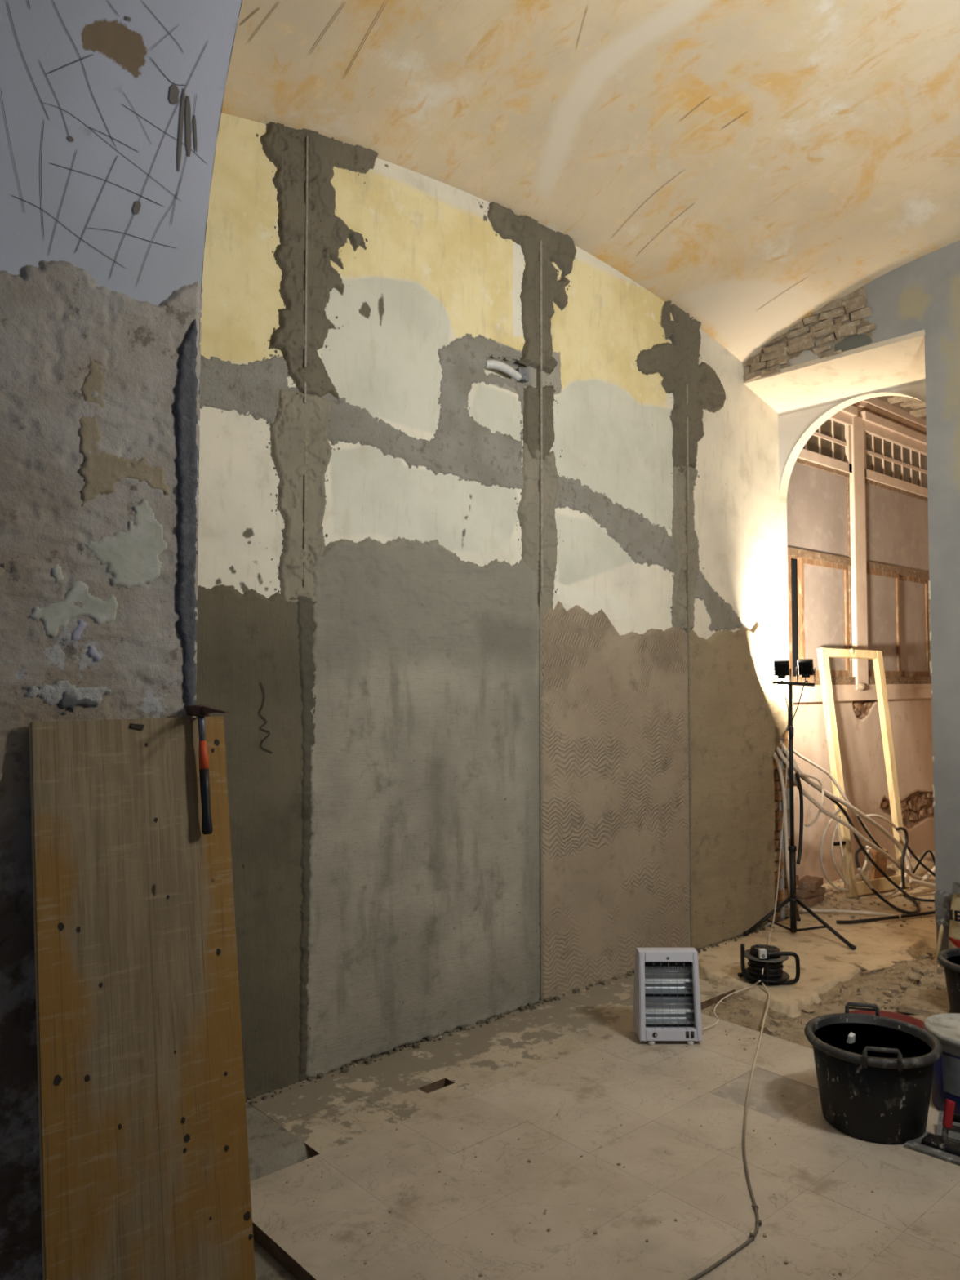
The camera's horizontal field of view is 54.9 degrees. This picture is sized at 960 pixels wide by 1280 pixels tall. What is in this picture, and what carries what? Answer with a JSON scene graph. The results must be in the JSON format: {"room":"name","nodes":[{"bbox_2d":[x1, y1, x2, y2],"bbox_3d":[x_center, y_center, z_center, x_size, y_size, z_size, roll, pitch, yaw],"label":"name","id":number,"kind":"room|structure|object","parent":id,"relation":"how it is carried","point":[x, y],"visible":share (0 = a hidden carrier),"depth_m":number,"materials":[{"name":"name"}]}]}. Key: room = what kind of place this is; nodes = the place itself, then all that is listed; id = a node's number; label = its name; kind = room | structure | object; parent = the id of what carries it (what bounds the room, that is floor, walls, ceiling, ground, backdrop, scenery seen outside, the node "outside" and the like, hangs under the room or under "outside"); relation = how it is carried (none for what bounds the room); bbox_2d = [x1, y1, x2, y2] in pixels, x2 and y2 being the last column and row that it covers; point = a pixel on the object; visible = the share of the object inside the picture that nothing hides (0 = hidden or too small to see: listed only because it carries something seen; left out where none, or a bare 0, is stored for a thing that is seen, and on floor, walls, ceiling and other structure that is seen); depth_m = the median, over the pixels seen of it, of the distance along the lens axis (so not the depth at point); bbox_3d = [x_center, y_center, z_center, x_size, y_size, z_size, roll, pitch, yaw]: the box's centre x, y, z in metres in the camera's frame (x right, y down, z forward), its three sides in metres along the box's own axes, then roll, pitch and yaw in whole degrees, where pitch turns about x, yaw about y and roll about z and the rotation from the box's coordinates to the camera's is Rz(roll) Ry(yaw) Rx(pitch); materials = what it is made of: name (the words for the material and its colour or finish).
{"room":"room under renovation","nodes":[
{"label":"room under renovation","id":0,"kind":"room"},
{"bbox_2d":[0,0,242,1279],"bbox_3d":[-0.776,-0.641,0.691,2.526,4.662,4.526,2,-3,-42],"label":"wall","id":1,"kind":"structure","parent":0,"point":[110,110],"depth_m":2.37,"materials":[{"name":"paint"}]},
{"bbox_2d":[195,112,799,1104],"bbox_3d":[-0.093,-0.186,4.337,6.016,4.073,0.177,2,-3,-42],"label":"wall","id":2,"kind":"structure","parent":0,"point":[492,572],"depth_m":4.29,"materials":[{"name":"paint"}]},
{"bbox_2d":[773,751,790,894],"bbox_3d":[1.996,1.212,6.104,0.186,0.953,0.034,2,-3,-34],"label":"conduit","id":3,"kind":"object","parent":2,"relation":"attached to","point":[775,756],"visible":0.8,"depth_m":6.11,"materials":[{"name":"white plastic"}]},
{"bbox_2d":[783,739,879,844],"bbox_3d":[2.509,1.105,6.592,1.252,0.882,0.028,2,-3,-38],"label":"conduit","id":4,"kind":"object","parent":2,"relation":"attached to","point":[795,752],"visible":0.61,"depth_m":6.59,"materials":[{"name":"white plastic"}]},
{"bbox_2d":[856,815,901,869],"bbox_3d":[2.947,1.495,6.807,0.415,0.423,0.033,1,-3,-21],"label":"conduit","id":5,"kind":"object","parent":4,"relation":"hanging from","point":[857,816],"visible":0.66,"depth_m":6.76,"materials":[{"name":"plastic"}]},
{"bbox_2d":[779,739,911,871],"bbox_3d":[2.622,1.214,6.593,1.598,1.093,0.056,2,-3,-35],"label":"conduit","id":6,"kind":"object","parent":2,"relation":"attached to","point":[796,768],"visible":0.84,"depth_m":6.60,"materials":[{"name":"white plastic"}]},
{"bbox_2d":[775,746,935,883],"bbox_3d":[2.722,1.270,6.550,1.805,1.124,0.073,1,-3,-32],"label":"conduit","id":7,"kind":"object","parent":2,"relation":"attached to","point":[778,750],"visible":0.88,"depth_m":6.42,"materials":[{"name":"white plastic"}]},
{"bbox_2d":[795,772,803,864],"bbox_3d":[2.111,1.176,6.110,0.102,0.600,0.044,2,-3,-42],"label":"conduit","id":8,"kind":"object","parent":7,"relation":"hanging from","point":[797,774],"visible":1,"depth_m":6.12,"materials":[{"name":"black plastic"}]},
{"bbox_2d":[798,772,824,826],"bbox_3d":[2.245,1.071,6.261,0.337,0.367,0.036,2,-3,-42],"label":"conduit","id":9,"kind":"object","parent":7,"relation":"attached to","point":[800,774],"visible":0.97,"depth_m":6.30,"materials":[{"name":"white plastic"}]},
{"bbox_2d":[895,826,908,887],"bbox_3d":[3.106,1.581,6.760,0.173,0.421,0.072,2,-3,-42],"label":"conduit","id":10,"kind":"object","parent":7,"relation":"attached to","point":[904,829],"visible":1,"depth_m":6.74,"materials":[{"name":"black plastic"}]},
{"bbox_2d":[913,866,935,886],"bbox_3d":[3.342,1.754,6.904,0.263,0.158,0.037,1,-3,-23],"label":"conduit","id":11,"kind":"object","parent":7,"relation":"on","point":[927,875],"visible":0.48,"depth_m":6.89,"materials":[{"name":"white plastic"}]},
{"bbox_2d":[911,849,934,874],"bbox_3d":[3.326,1.664,6.928,0.210,0.173,0.031,0,-2,-11],"label":"conduit","id":12,"kind":"object","parent":11,"relation":"on","point":[927,851],"visible":0.8,"depth_m":6.93,"materials":[{"name":"black plastic"}]},
{"bbox_2d":[221,0,959,363],"bbox_3d":[1.585,-2.225,3.083,4.145,0.663,4.255,2,-3,-42],"label":"ceiling","id":13,"kind":"structure","parent":0,"point":[751,166],"depth_m":4.14,"materials":[{"name":"beige paint"}]},
{"bbox_2d":[245,851,959,1279],"bbox_3d":[2.109,1.743,3.652,11.100,0.162,4.650,2,-3,-42],"label":"floor","id":14,"kind":"structure","parent":0,"point":[551,1140],"depth_m":3.11,"materials":[{"name":"beige concrete"}]},
{"bbox_2d":[28,716,255,1279],"bbox_3d":[-0.833,0.973,2.301,0.500,1.541,0.258,2,-3,-42],"label":"board","id":15,"kind":"object","parent":14,"relation":"on","point":[144,1172],"visible":1,"depth_m":2.29,"materials":[{"name":"brown wood"}]},
{"bbox_2d":[186,705,229,835],"bbox_3d":[-0.732,0.347,2.471,0.030,0.343,0.232,2,-3,-42],"label":"hammer","id":16,"kind":"object","parent":15,"relation":"hanging from","point":[201,712],"visible":1,"depth_m":2.47,"materials":[{"name":"grey metal"}]},
{"bbox_2d":[633,947,702,1045],"bbox_3d":[0.834,1.576,4.119,0.273,0.388,0.189,0,-2,0],"label":"heater","id":17,"kind":"object","parent":14,"relation":"on","point":[667,996],"visible":1,"depth_m":4.09,"materials":[{"name":"silver metal"}]},
{"bbox_2d":[685,1031,688,1038],"bbox_3d":[0.904,1.720,4.026,0.013,0.027,0.008,0,-2,0],"label":"rocker switch","id":18,"kind":"object","parent":17,"relation":"attached to","point":[686,1032],"depth_m":4.02,"materials":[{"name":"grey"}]},
{"bbox_2d":[690,1031,693,1038],"bbox_3d":[0.926,1.720,4.026,0.013,0.027,0.008,0,-2,0],"label":"rocker switch","id":19,"kind":"object","parent":17,"relation":"attached to","point":[691,1032],"depth_m":4.02,"materials":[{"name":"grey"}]},
{"bbox_2d":[688,982,769,1279],"bbox_3d":[1.036,1.728,3.495,0.242,0.035,2.652,-1,-3,23],"label":"power cable","id":20,"kind":"object","parent":14,"relation":"on","point":[752,1236],"visible":1,"depth_m":2.89,"materials":[{"name":"white plastic"}]},
{"bbox_2d":[702,980,760,1030],"bbox_3d":[1.178,1.755,4.470,0.114,0.067,0.717,-2,-3,38],"label":"cord","id":21,"kind":"object","parent":14,"relation":"on","point":[758,981],"visible":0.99,"depth_m":4.57,"materials":[{"name":"white plastic"}]},
{"bbox_2d":[737,943,799,985],"bbox_3d":[1.516,1.702,4.889,0.290,0.200,0.244,0,-2,0],"label":"cable reel","id":22,"kind":"object","parent":14,"relation":"on","point":[769,957],"visible":1,"depth_m":4.82,"materials":[{"name":"black plastic"}]},
{"bbox_2d":[761,739,788,973],"bbox_3d":[1.595,1.203,5.142,0.116,1.213,1.312,-1,-3,24],"label":"cord","id":23,"kind":"object","parent":22,"relation":"attached to","point":[788,740],"visible":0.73,"depth_m":5.72,"materials":[{"name":"white plastic"}]},
{"bbox_2d":[743,658,856,950],"bbox_3d":[2.056,0.978,5.740,0.600,1.722,0.615,2,-3,-42],"label":"work light","id":24,"kind":"object","parent":14,"relation":"on","point":[781,669],"visible":1,"depth_m":5.79,"materials":[{"name":"black metal"}]},
{"bbox_2d":[800,1004,814,1013],"bbox_3d":[1.619,1.822,4.567,0.069,0.022,0.092,-1,-2,20],"label":"chunk","id":25,"kind":"object","parent":14,"relation":"on","point":[808,1008],"visible":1,"depth_m":4.54,"materials":[{"name":"stone"}]},
{"bbox_2d":[796,893,824,906],"bbox_3d":[2.343,1.849,6.572,0.127,0.063,0.253,-2,-3,40],"label":"brick","id":26,"kind":"object","parent":14,"relation":"on","point":[811,901],"visible":0.61,"depth_m":6.49,"materials":[{"name":"brown brick"}]},
{"bbox_2d":[795,886,825,898],"bbox_3d":[2.336,1.788,6.582,0.258,0.056,0.124,2,-3,-36],"label":"brick","id":27,"kind":"object","parent":26,"relation":"on","point":[803,894],"visible":0.55,"depth_m":6.51,"materials":[{"name":"brown brick"}]},
{"bbox_2d":[798,875,822,891],"bbox_3d":[2.354,1.733,6.587,0.129,0.064,0.230,-2,-3,34],"label":"brick","id":28,"kind":"object","parent":27,"relation":"on","point":[807,882],"visible":0.89,"depth_m":6.51,"materials":[{"name":"brown brick"}]},
{"bbox_2d":[819,808,848,891],"bbox_3d":[2.595,1.526,6.645,0.581,0.639,0.050,2,-3,-43],"label":"conduit","id":29,"kind":"object","parent":14,"relation":"on","point":[837,810],"visible":0.9,"depth_m":6.49,"materials":[{"name":"white plastic"}]},
{"bbox_2d":[831,815,849,885],"bbox_3d":[2.687,1.556,6.737,0.521,0.586,0.037,2,-3,-44],"label":"conduit","id":30,"kind":"object","parent":14,"relation":"on","point":[839,816],"visible":0.84,"depth_m":6.59,"materials":[{"name":"white plastic"}]},
{"bbox_2d":[837,822,844,857],"bbox_3d":[2.575,1.427,6.591,0.047,0.251,0.021,0,-2,-1],"label":"conduit","id":31,"kind":"object","parent":30,"relation":"attached to","point":[838,823],"visible":0.98,"depth_m":6.58,"materials":[{"name":"white plastic"}]},
{"bbox_2d":[782,751,919,914],"bbox_3d":[2.538,1.282,6.479,1.169,1.174,0.535,0,-2,-6],"label":"conduit","id":32,"kind":"object","parent":14,"relation":"on","point":[862,847],"visible":0.81,"depth_m":6.60,"materials":[{"name":"plastic"}]},
{"bbox_2d":[866,845,871,880],"bbox_3d":[2.845,1.635,6.759,0.080,0.264,0.020,2,-3,-42],"label":"conduit","id":33,"kind":"object","parent":32,"relation":"attached to","point":[867,846],"visible":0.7,"depth_m":6.76,"materials":[{"name":"white plastic"}]},
{"bbox_2d":[858,846,871,875],"bbox_3d":[2.794,1.606,6.701,0.023,0.183,0.218,-2,-3,42],"label":"conduit","id":34,"kind":"object","parent":33,"relation":"attached to","point":[870,848],"visible":0.76,"depth_m":6.70,"materials":[{"name":"white plastic"}]},
{"bbox_2d":[801,908,901,919],"bbox_3d":[2.502,1.843,6.243,0.628,0.022,0.078,-1,-2,16],"label":"conduit","id":35,"kind":"object","parent":14,"relation":"on","point":[844,911],"visible":0.92,"depth_m":6.26,"materials":[{"name":"plastic"}]},
{"bbox_2d":[816,647,910,897],"bbox_3d":[2.924,0.977,7.092,0.903,1.842,0.367,1,-3,-30],"label":"frame","id":36,"kind":"object","parent":14,"relation":"on","point":[859,888],"visible":0.91,"depth_m":7.09,"materials":[{"name":"beige wood"}]},
{"bbox_2d":[804,1001,942,1143],"bbox_3d":[1.419,1.565,3.344,0.462,0.346,0.462,2,-3,-42],"label":"tub","id":37,"kind":"object","parent":14,"relation":"on","point":[876,1087],"visible":1,"depth_m":3.21,"materials":[{"name":"black plastic"}]},
{"bbox_2d":[846,1031,855,1043],"bbox_3d":[1.345,1.462,3.361,0.033,0.066,0.033,2,-3,-42],"label":"scrap","id":38,"kind":"object","parent":37,"relation":"in","point":[851,1038],"visible":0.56,"depth_m":3.35,"materials":[{"name":"white plastic"}]},
{"bbox_2d":[854,959,893,971],"bbox_3d":[2.199,1.808,5.131,0.209,0.027,0.108,1,-3,-25],"label":"stone slab","id":39,"kind":"object","parent":14,"relation":"on","point":[874,965],"depth_m":5.13,"materials":[{"name":"beige stone"}]},
{"bbox_2d":[869,847,888,879],"bbox_3d":[3.122,1.770,7.246,0.148,0.269,0.077,1,-3,-30],"label":"brick","id":40,"kind":"object","parent":14,"relation":"on","point":[880,860],"visible":0.48,"depth_m":7.22,"materials":[{"name":"brown brick"}]},
{"bbox_2d":[857,813,910,897],"bbox_3d":[2.901,1.570,6.740,0.142,0.591,0.992,-2,-3,44],"label":"conduit","id":41,"kind":"object","parent":14,"relation":"on","point":[888,821],"visible":0.84,"depth_m":6.83,"materials":[{"name":"white plastic"}]},
{"bbox_2d":[844,1006,924,1029],"bbox_3d":[1.762,1.709,4.014,0.396,0.189,0.396,2,-3,-42],"label":"bucket","id":42,"kind":"object","parent":14,"relation":"on","point":[908,1019],"visible":0.12,"depth_m":4.14,"materials":[{"name":"plastic"}]},
{"bbox_2d":[835,911,934,924],"bbox_3d":[2.745,1.838,6.135,0.896,0.022,0.055,1,-2,-19],"label":"conduit","id":43,"kind":"object","parent":14,"relation":"on","point":[840,922],"visible":0.87,"depth_m":6.08,"materials":[{"name":"black plastic"}]},
{"bbox_2d":[884,990,892,996],"bbox_3d":[2.049,1.775,4.640,0.037,0.026,0.051,-1,-3,27],"label":"chunk","id":44,"kind":"object","parent":14,"relation":"on","point":[887,993],"visible":1,"depth_m":4.63,"materials":[{"name":"stone"}]},
{"bbox_2d":[885,866,896,876],"bbox_3d":[3.271,1.887,7.479,0.207,0.103,0.187,1,-3,-25],"label":"chunk","id":45,"kind":"object","parent":14,"relation":"on","point":[889,872],"visible":0.27,"depth_m":7.42,"materials":[{"name":"stone"}]},
{"bbox_2d":[892,863,912,871],"bbox_3d":[3.537,1.903,7.714,0.174,0.104,0.149,1,-3,-22],"label":"chunk","id":46,"kind":"object","parent":14,"relation":"on","point":[894,866],"visible":0.25,"depth_m":7.69,"materials":[{"name":"stone"}]},
{"bbox_2d":[906,972,921,981],"bbox_3d":[2.251,1.746,4.789,0.072,0.042,0.086,-1,-3,31],"label":"chunk","id":47,"kind":"object","parent":14,"relation":"on","point":[912,976],"visible":1,"depth_m":4.77,"materials":[{"name":"stone"}]},
{"bbox_2d":[902,893,934,902],"bbox_3d":[3.175,1.860,6.634,0.281,0.020,0.089,-2,-3,42],"label":"conduit","id":48,"kind":"object","parent":14,"relation":"on","point":[904,895],"visible":0.69,"depth_m":6.60,"materials":[{"name":"black plastic"}]},
{"bbox_2d":[906,878,935,888],"bbox_3d":[3.276,1.800,6.815,0.348,0.121,0.041,1,-3,-28],"label":"conduit","id":49,"kind":"object","parent":14,"relation":"on","point":[910,881],"visible":0.84,"depth_m":6.78,"materials":[{"name":"white plastic"}]},
{"bbox_2d":[906,845,935,877],"bbox_3d":[3.274,1.644,6.832,0.231,0.241,0.037,0,-2,2],"label":"conduit","id":50,"kind":"object","parent":14,"relation":"on","point":[910,851],"visible":0.91,"depth_m":6.82,"materials":[{"name":"black plastic"}]},
{"bbox_2d":[897,987,951,1021],"bbox_3d":[2.150,1.766,4.351,0.324,0.063,0.535,-2,-3,33],"label":"stone slab","id":51,"kind":"object","parent":14,"relation":"on","point":[924,1002],"depth_m":4.43,"materials":[{"name":"beige stone"}]},
{"bbox_2d":[919,849,934,861],"bbox_3d":[3.961,1.913,8.162,0.124,0.123,0.171,0,-2,-9],"label":"chunk","id":52,"kind":"object","parent":14,"relation":"on","point":[928,856],"visible":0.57,"depth_m":8.12,"materials":[{"name":"stone"}]},
{"bbox_2d":[904,1098,959,1165],"bbox_3d":[1.585,1.645,3.128,0.240,0.170,0.151,-2,-3,43],"label":"float","id":53,"kind":"object","parent":14,"relation":"on","point":[943,1148],"visible":0.97,"depth_m":3.12,"materials":[{"name":"metal"}]},
{"bbox_2d":[933,889,949,957],"bbox_3d":[2.454,1.516,4.922,0.071,0.348,0.081,2,-3,-42],"label":"hand spade","id":54,"kind":"object","parent":14,"relation":"on","point":[941,898],"visible":0.88,"depth_m":4.93,"materials":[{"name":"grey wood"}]},
{"bbox_2d":[924,1013,959,1115],"bbox_3d":[1.837,1.594,3.438,0.328,0.297,0.328,2,-3,-42],"label":"pail","id":55,"kind":"object","parent":14,"relation":"on","point":[945,1027],"visible":0.79,"depth_m":3.39,"materials":[{"name":"white plastic"}]},
{"bbox_2d":[936,1110,959,1142],"bbox_3d":[1.710,1.682,3.184,0.242,0.084,0.092,-2,-3,35],"label":"float","id":56,"kind":"object","parent":14,"relation":"on","point":[954,1132],"visible":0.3,"depth_m":3.21,"materials":[{"name":"black plastic"}]},
{"bbox_2d":[937,947,959,1013],"bbox_3d":[2.330,1.606,4.237,0.414,0.351,0.414,2,-3,-42],"label":"tub","id":57,"kind":"object","parent":14,"relation":"on","point":[949,958],"visible":0.86,"depth_m":4.24,"materials":[{"name":"black plastic"}]},
{"bbox_2d":[948,881,959,948],"bbox_3d":[2.589,1.500,4.662,0.181,0.500,0.407,2,-3,-42],"label":"sack","id":58,"kind":"object","parent":14,"relation":"on","point":[954,913],"visible":0.73,"depth_m":4.76,"materials":[{"name":"paper"}]},
{"bbox_2d":[791,558,799,676],"bbox_3d":[3.199,-0.774,7.955,3.890,2.600,0.015,2,-3,-42],"label":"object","id":59,"kind":"structure","parent":0,"point":[793,562],"depth_m":7.28,"materials":[{"name":"black"}]},
{"bbox_2d":[742,240,959,964],"bbox_3d":[3.277,-0.359,4.537,0.562,4.410,4.287,2,-3,-42],"label":"wall","id":60,"kind":"structure","parent":0,"point":[902,326],"depth_m":5.09,"materials":[{"name":"paint"}]},
{"bbox_2d":[777,378,925,920],"bbox_3d":[2.538,-0.187,5.679,0.098,4.160,1.525,2,-3,-42],"label":"archway","id":61,"kind":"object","parent":60,"relation":"attached to","point":[796,427],"depth_m":6.16,"materials":[{"name":"white paint"}]},
{"bbox_2d":[778,404,934,888],"bbox_3d":[3.283,-0.049,7.831,3.888,4.060,0.166,2,-3,-44],"label":"wall","id":62,"kind":"structure","parent":0,"point":[858,722],"depth_m":7.71,"materials":[{"name":"paint"}]},
{"bbox_2d":[786,404,857,684],"bbox_3d":[2.470,-0.798,7.141,1.677,2.320,0.140,2,-3,-42],"label":"window","id":63,"kind":"structure","parent":62,"relation":"in","point":[819,530],"depth_m":7.40,"materials":[{"name":"white paint"}]},
{"bbox_2d":[848,415,868,689],"bbox_3d":[3.128,-0.732,7.769,0.205,2.300,0.155,2,-3,-42],"label":"pipe","id":64,"kind":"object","parent":62,"relation":"attached to","point":[857,478],"depth_m":7.69,"materials":[{"name":"white paint"}]},
{"bbox_2d":[792,684,931,702],"bbox_3d":[3.165,0.438,7.734,3.570,0.130,0.145,2,-3,-42],"label":"trim","id":65,"kind":"structure","parent":62,"relation":"attached to","point":[840,692],"depth_m":7.60,"materials":[{"name":"white paint"}]},
{"bbox_2d":[853,397,926,434],"bbox_3d":[3.302,-2.028,7.891,3.890,0.100,0.065,2,-3,-42],"label":"trim","id":66,"kind":"structure","parent":62,"relation":"attached to","point":[876,406],"depth_m":8.19,"materials":[{"name":"white paint"}]},
{"bbox_2d":[858,410,931,684],"bbox_3d":[3.756,-0.751,8.286,1.478,2.320,0.140,2,-3,-42],"label":"window","id":67,"kind":"structure","parent":62,"relation":"in","point":[895,463],"depth_m":8.25,"materials":[{"name":"white paint"}]},
{"bbox_2d":[875,395,925,419],"bbox_3d":[4.660,-2.149,6.355,3.910,0.084,4.350,2,-3,-42],"label":"ceiling","id":68,"kind":"structure","parent":0,"point":[915,407],"depth_m":8.07,"materials":[{"name":"beige paint"}]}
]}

